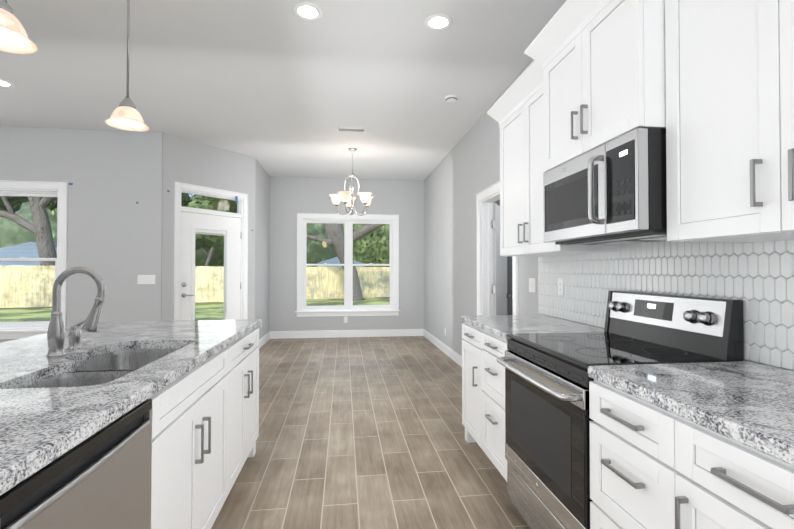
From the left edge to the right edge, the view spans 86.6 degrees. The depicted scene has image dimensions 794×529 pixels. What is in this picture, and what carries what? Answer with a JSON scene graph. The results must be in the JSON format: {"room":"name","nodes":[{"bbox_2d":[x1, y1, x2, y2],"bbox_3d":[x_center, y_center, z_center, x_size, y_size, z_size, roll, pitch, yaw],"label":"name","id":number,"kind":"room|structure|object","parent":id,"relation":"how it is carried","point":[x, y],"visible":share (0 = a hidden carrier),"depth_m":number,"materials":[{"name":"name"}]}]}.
{"room":"kitchen","nodes":[
{"label":"kitchen","id":0,"kind":"room"},
{"bbox_2d":[0,126,162,342],"bbox_3d":[-5.360,-0.169,5.055,4.847,3.000,0.130,0,-1,-7],"label":"wall","id":1,"kind":"structure","parent":0,"point":[114,235],"depth_m":5.21,"materials":[{"name":"grey paint"}]},
{"bbox_2d":[0,180,67,338],"bbox_3d":[-5.000,-0.057,5.068,2.005,1.907,0.190,0,-1,-7],"label":"window","id":2,"kind":"structure","parent":1,"relation":"in","point":[21,329],"depth_m":5.13,"materials":[{"name":"white"}]},
{"bbox_2d":[138,275,154,283],"bbox_3d":[-3.110,0.187,5.256,0.188,0.100,0.014,0,-1,-7],"label":"switch plate","id":3,"kind":"object","parent":1,"relation":"attached to","point":[146,279],"visible":1,"depth_m":5.25,"materials":[{"name":"white plastic"}]},
{"bbox_2d":[162,133,254,320],"bbox_3d":[-2.607,-0.158,5.918,0.130,3.000,1.387,-1,-1,35],"label":"wall","id":4,"kind":"structure","parent":0,"point":[187,161],"depth_m":5.70,"materials":[{"name":"grey paint"}]},
{"bbox_2d":[174,182,247,319],"bbox_3d":[-2.602,0.139,5.913,0.170,2.407,1.096,-1,-1,35],"label":"door frame","id":5,"kind":"structure","parent":4,"relation":"attached to","point":[241,207],"depth_m":5.83,"materials":[{"name":"white wood"}]},
{"bbox_2d":[181,212,241,319],"bbox_3d":[-2.577,0.320,5.894,0.110,2.021,0.903,0,-1,32],"label":"patio door","id":6,"kind":"structure","parent":4,"relation":"in","point":[229,228],"depth_m":5.92,"materials":[{"name":"white wood"}]},
{"bbox_2d":[255,158,269,339],"bbox_3d":[-2.316,-0.142,7.103,0.130,3.000,1.333,0,-1,-7],"label":"wall","id":7,"kind":"structure","parent":0,"point":[262,223],"depth_m":7.09,"materials":[{"name":"grey paint"}]},
{"bbox_2d":[258,331,269,348],"bbox_3d":[-2.244,1.290,7.093,0.016,0.135,1.333,0,-1,-7],"label":"baseboard","id":8,"kind":"structure","parent":7,"relation":"attached to","point":[264,339],"depth_m":7.20,"materials":[{"name":"white wood"}]},
{"bbox_2d":[0,0,565,179],"bbox_3d":[-3.100,-1.765,2.297,8.950,0.120,11.000,0,-1,-7],"label":"ceiling","id":9,"kind":"structure","parent":0,"point":[280,88],"depth_m":3.72,"materials":[{"name":"white paint"}]},
{"bbox_2d":[0,79,13,87],"bbox_3d":[-3.664,-1.680,3.899,0.196,0.008,0.196,0,-1,-7],"label":"recessed light","id":10,"kind":"object","parent":9,"relation":"in","point":[4,83],"visible":0.98,"depth_m":3.93,"materials":[{"name":"white plastic"}]},
{"bbox_2d":[0,0,37,53],"bbox_3d":[-1.285,-1.222,1.366,0.196,0.990,0.196,0,-1,-7],"label":"pendant light","id":11,"kind":"object","parent":9,"relation":"hanging from","point":[14,39],"visible":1,"depth_m":1.38,"materials":[{"name":"white glass"}]},
{"bbox_2d":[105,0,148,131],"bbox_3d":[-1.386,-1.211,2.180,0.196,0.990,0.196,0,-1,-7],"label":"pendant light","id":12,"kind":"object","parent":9,"relation":"hanging from","point":[126,115],"visible":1,"depth_m":2.17,"materials":[{"name":"white glass"}]},
{"bbox_2d":[293,2,322,20],"bbox_3d":[-0.592,-1.694,2.826,0.196,0.008,0.196,0,-1,-7],"label":"recessed light","id":13,"kind":"object","parent":9,"relation":"in","point":[307,11],"visible":1,"depth_m":2.82,"materials":[{"name":"white plastic"}]},
{"bbox_2d":[329,148,372,215],"bbox_3d":[-0.636,-1.181,6.041,0.648,0.950,0.651,0,-1,-7],"label":"chandelier","id":14,"kind":"object","parent":9,"relation":"hanging from","point":[346,198],"visible":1,"depth_m":5.98,"materials":[{"name":"white glass"}]},
{"bbox_2d":[337,127,365,132],"bbox_3d":[-0.548,-1.663,5.209,0.360,0.009,0.150,0,-1,-7],"label":"ceiling vent","id":15,"kind":"object","parent":9,"relation":"in","point":[344,129],"visible":1,"depth_m":5.20,"materials":[{"name":"white plastic"}]},
{"bbox_2d":[424,14,451,30],"bbox_3d":[0.296,-1.692,2.947,0.196,0.008,0.196,0,-1,-7],"label":"recessed light","id":16,"kind":"object","parent":9,"relation":"in","point":[436,22],"visible":1,"depth_m":2.94,"materials":[{"name":"white plastic"}]},
{"bbox_2d":[445,95,457,101],"bbox_3d":[0.558,-1.662,4.235,0.132,0.036,0.132,0,-1,-7],"label":"smoke detector","id":17,"kind":"object","parent":9,"relation":"attached to","point":[451,98],"visible":1,"depth_m":4.20,"materials":[{"name":"white plastic"}]},
{"bbox_2d":[269,176,423,330],"bbox_3d":[-0.903,-0.130,8.015,2.898,3.000,0.130,0,-1,-7],"label":"wall","id":18,"kind":"structure","parent":0,"point":[291,198],"depth_m":7.93,"materials":[{"name":"grey paint"}]},
{"bbox_2d":[270,329,423,338],"bbox_3d":[-0.894,1.301,7.924,2.898,0.135,0.016,0,-1,-7],"label":"baseboard","id":19,"kind":"structure","parent":18,"relation":"attached to","point":[342,333],"depth_m":7.91,"materials":[{"name":"white wood"}]},
{"bbox_2d":[295,213,399,316],"bbox_3d":[-0.899,0.011,7.983,1.960,1.927,0.190,0,-1,-7],"label":"window","id":20,"kind":"structure","parent":18,"relation":"in","point":[348,307],"depth_m":7.99,"materials":[{"name":"white wood"}]},
{"bbox_2d":[211,336,529,528],"bbox_3d":[-3.100,1.355,2.257,8.950,0.120,11.000,0,-1,-7],"label":"floor","id":21,"kind":"structure","parent":0,"point":[361,432],"depth_m":2.98,"materials":[{"name":"brown tile"}]},
{"bbox_2d":[0,322,260,528],"bbox_3d":[-1.258,0.845,1.461,1.030,0.880,2.855,0,-1,-7],"label":"kitchen island","id":22,"kind":"object","parent":21,"relation":"on","point":[129,424],"depth_m":1.37,"materials":[{"name":"white paint"}]},
{"bbox_2d":[0,399,151,528],"bbox_3d":[-0.996,0.840,0.952,0.604,0.876,0.594,0,-1,-7],"label":"dishwasher","id":23,"kind":"object","parent":22,"relation":"in","point":[103,480],"depth_m":1.00,"materials":[{"name":"grey metal"}]},
{"bbox_2d":[0,319,259,489],"bbox_3d":[-1.291,0.385,1.470,1.045,0.040,2.870,0,-1,-7],"label":"island countertop","id":24,"kind":"structure","parent":22,"relation":"on","point":[37,422],"depth_m":1.24,"materials":[{"name":"grey stone"}]},
{"bbox_2d":[40,266,107,357],"bbox_3d":[-1.291,0.188,1.705,0.213,0.360,0.062,0,-1,-7],"label":"faucet","id":25,"kind":"object","parent":24,"relation":"on","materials":[{"name":"silver metal"}]},
{"bbox_2d":[72,324,83,349],"bbox_3d":[-1.375,0.289,1.854,0.123,0.161,0.052,0,-1,-7],"label":"soap dispenser","id":26,"kind":"object","parent":24,"relation":"on","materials":[{"name":"silver metal"}]},
{"bbox_2d":[0,346,179,389],"bbox_3d":[-1.114,0.511,1.647,0.442,0.232,0.902,0,-1,-7],"label":"sink","id":27,"kind":"object","parent":24,"relation":"in","point":[108,365],"depth_m":1.61,"materials":[{"name":"silver metal"}]},
{"bbox_2d":[460,319,475,442],"bbox_3d":[0.846,0.864,2.971,0.656,0.880,0.476,0,-1,-7],"label":"base cabinet","id":28,"kind":"object","parent":21,"relation":"on","point":[468,332],"depth_m":2.99,"materials":[{"name":"white paint"}]},
{"bbox_2d":[476,327,499,471],"bbox_3d":[0.897,0.859,2.555,0.656,0.880,0.479,0,-1,-7],"label":"base cabinet","id":29,"kind":"object","parent":21,"relation":"on","point":[487,344],"depth_m":2.58,"materials":[{"name":"white paint"}]},
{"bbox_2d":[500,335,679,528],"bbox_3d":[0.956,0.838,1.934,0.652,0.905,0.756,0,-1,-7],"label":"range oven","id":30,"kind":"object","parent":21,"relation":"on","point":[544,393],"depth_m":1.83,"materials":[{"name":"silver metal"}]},
{"bbox_2d":[508,331,731,362],"bbox_3d":[0.960,0.369,1.940,0.604,0.002,0.732,0,-1,-7],"label":"cooktop","id":31,"kind":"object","parent":30,"relation":"on","point":[586,346],"depth_m":1.84,"materials":[{"name":"black glass"}]},
{"bbox_2d":[460,315,793,458],"bbox_3d":[0.998,0.410,1.725,0.661,0.084,3.015,0,-1,-7],"label":"countertop","id":32,"kind":"structure","parent":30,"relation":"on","point":[753,401],"depth_m":1.26,"materials":[{"name":"grey stone"}]},
{"bbox_2d":[588,375,663,528],"bbox_3d":[1.049,0.843,1.329,0.656,0.880,0.454,0,-1,-7],"label":"base cabinet","id":33,"kind":"object","parent":21,"relation":"on","point":[639,410],"depth_m":1.33,"materials":[{"name":"white paint"}]},
{"bbox_2d":[664,407,793,528],"bbox_3d":[1.101,0.837,0.908,0.656,0.880,0.514,0,-1,-7],"label":"base cabinet","id":34,"kind":"object","parent":21,"relation":"on","point":[714,478],"depth_m":0.99,"materials":[{"name":"white paint"}]},
{"bbox_2d":[494,200,512,314],"bbox_3d":[1.737,-0.150,6.503,1.710,3.000,0.100,0,-1,-7],"label":"wall","id":35,"kind":"structure","parent":0,"point":[509,288],"depth_m":6.44,"materials":[{"name":"grey paint"}]},
{"bbox_2d":[424,59,792,370],"bbox_3d":[1.265,-0.198,2.822,0.130,3.000,10.710,0,-1,-7],"label":"wall","id":36,"kind":"structure","parent":0,"point":[463,173],"depth_m":5.68,"materials":[{"name":"grey paint"}]},
{"bbox_2d":[423,329,461,366],"bbox_3d":[0.836,1.272,5.672,0.016,0.135,4.910,0,-1,-7],"label":"baseboard","id":37,"kind":"structure","parent":36,"relation":"attached to","point":[453,355],"depth_m":6.40,"materials":[{"name":"white wood"}]},
{"bbox_2d":[476,181,518,315],"bbox_3d":[1.079,0.251,4.290,0.173,2.140,1.110,0,-1,-7],"label":"door frame","id":38,"kind":"structure","parent":36,"relation":"attached to","point":[487,198],"depth_m":4.73,"materials":[{"name":"white wood"}]},
{"bbox_2d":[491,203,511,314],"bbox_3d":[1.284,0.316,5.127,0.513,2.008,0.772,0,-1,-7],"label":"pantry door","id":39,"kind":"structure","parent":36,"relation":"in","point":[499,290],"depth_m":4.91,"materials":[{"name":"white wood"}]},
{"bbox_2d":[529,278,535,292],"bbox_3d":[1.113,0.170,3.454,0.014,0.115,0.116,0,-1,-7],"label":"switch plate","id":40,"kind":"object","parent":36,"relation":"attached to","point":[532,284],"visible":1,"depth_m":3.43,"materials":[{"name":"white plastic"}]},
{"bbox_2d":[495,64,620,256],"bbox_3d":[1.025,-0.637,2.808,0.345,1.136,0.910,0,-1,-7],"label":"upper cabinet","id":41,"kind":"object","parent":36,"relation":"attached to","point":[518,115],"depth_m":2.85,"materials":[{"name":"white paint"}]},
{"bbox_2d":[539,0,586,151],"bbox_3d":[1.057,-0.860,2.115,0.454,0.707,0.469,0,-1,-7],"label":"upper cabinet","id":42,"kind":"object","parent":36,"relation":"attached to","point":[563,52],"depth_m":2.10,"materials":[{"name":"white paint"}]},
{"bbox_2d":[531,128,658,243],"bbox_3d":[1.036,-0.345,2.059,0.508,0.442,0.553,0,-1,-7],"label":"microwave","id":43,"kind":"object","parent":36,"relation":"attached to","point":[557,173],"depth_m":2.14,"materials":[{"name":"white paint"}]},
{"bbox_2d":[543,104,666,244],"bbox_3d":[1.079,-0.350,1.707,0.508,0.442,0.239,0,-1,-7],"label":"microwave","id":44,"kind":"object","parent":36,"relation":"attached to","point":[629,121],"depth_m":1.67,"materials":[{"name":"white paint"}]},
{"bbox_2d":[587,0,662,127],"bbox_3d":[1.103,-0.865,1.738,0.454,0.707,0.291,0,-1,-7],"label":"upper cabinet","id":45,"kind":"object","parent":36,"relation":"attached to","point":[625,37],"depth_m":1.65,"materials":[{"name":"white paint"}]},
{"bbox_2d":[538,239,793,370],"bbox_3d":[1.320,0.094,1.805,0.009,0.550,3.085,0,-1,-7],"label":"tile backsplash","id":46,"kind":"structure","parent":36,"relation":"attached to","point":[757,278],"depth_m":1.84,"materials":[{"name":"grey tile"}]},
{"bbox_2d":[558,278,563,294],"bbox_3d":[1.165,0.157,2.982,0.008,0.115,0.070,0,-1,-7],"label":"outlet","id":47,"kind":"object","parent":46,"relation":"attached to","point":[560,287],"visible":1,"depth_m":2.98,"materials":[{"name":"white plastic"}]},
{"bbox_2d":[659,0,793,242],"bbox_3d":[1.229,-0.658,1.160,0.345,1.136,0.872,0,-1,-7],"label":"upper cabinet","id":48,"kind":"object","parent":36,"relation":"attached to","point":[728,65],"depth_m":1.32,"materials":[{"name":"white paint"}]},
{"label":"outside","id":49,"kind":"structure","parent":0,"visible":0},
{"bbox_2d":[0,278,389,321],"bbox_3d":[-3.593,2.151,29.645,140.000,0.200,120.000,0,-1,-7],"label":"lawn","id":50,"kind":"structure","parent":49,"point":[205,312],"depth_m":17.31,"materials":[{"name":"green plant"}]},
{"bbox_2d":[0,242,56,265],"bbox_3d":[-21.457,0.373,27.458,8.600,3.300,6.400,0,-1,-7],"label":"neighbouring house","id":51,"kind":"structure","parent":50,"relation":"on","point":[14,253],"depth_m":24.28,"materials":[{"name":"blue"}]},
{"bbox_2d":[0,265,389,307],"bbox_3d":[-8.705,1.028,21.765,43.935,1.842,0.151,0,-1,-24],"label":"fence","id":52,"kind":"object","parent":50,"relation":"on","point":[25,276],"depth_m":21.33,"materials":[{"name":"brown wood"}]},
{"bbox_2d":[0,192,389,300],"bbox_3d":[-10.811,-6.032,38.585,95.186,19.210,37.401,0,-1,-7],"label":"trees","id":53,"kind":"object","parent":50,"relation":"on","point":[365,252],"depth_m":24.36,"materials":[{"name":"green plant"}]},
{"bbox_2d":[316,257,363,266],"bbox_3d":[-4.100,0.730,31.113,3.350,2.680,3.200,0,-1,-7],"label":"shed","id":54,"kind":"object","parent":50,"relation":"on","point":[335,260],"depth_m":29.51,"materials":[{"name":"blue"}]}
]}

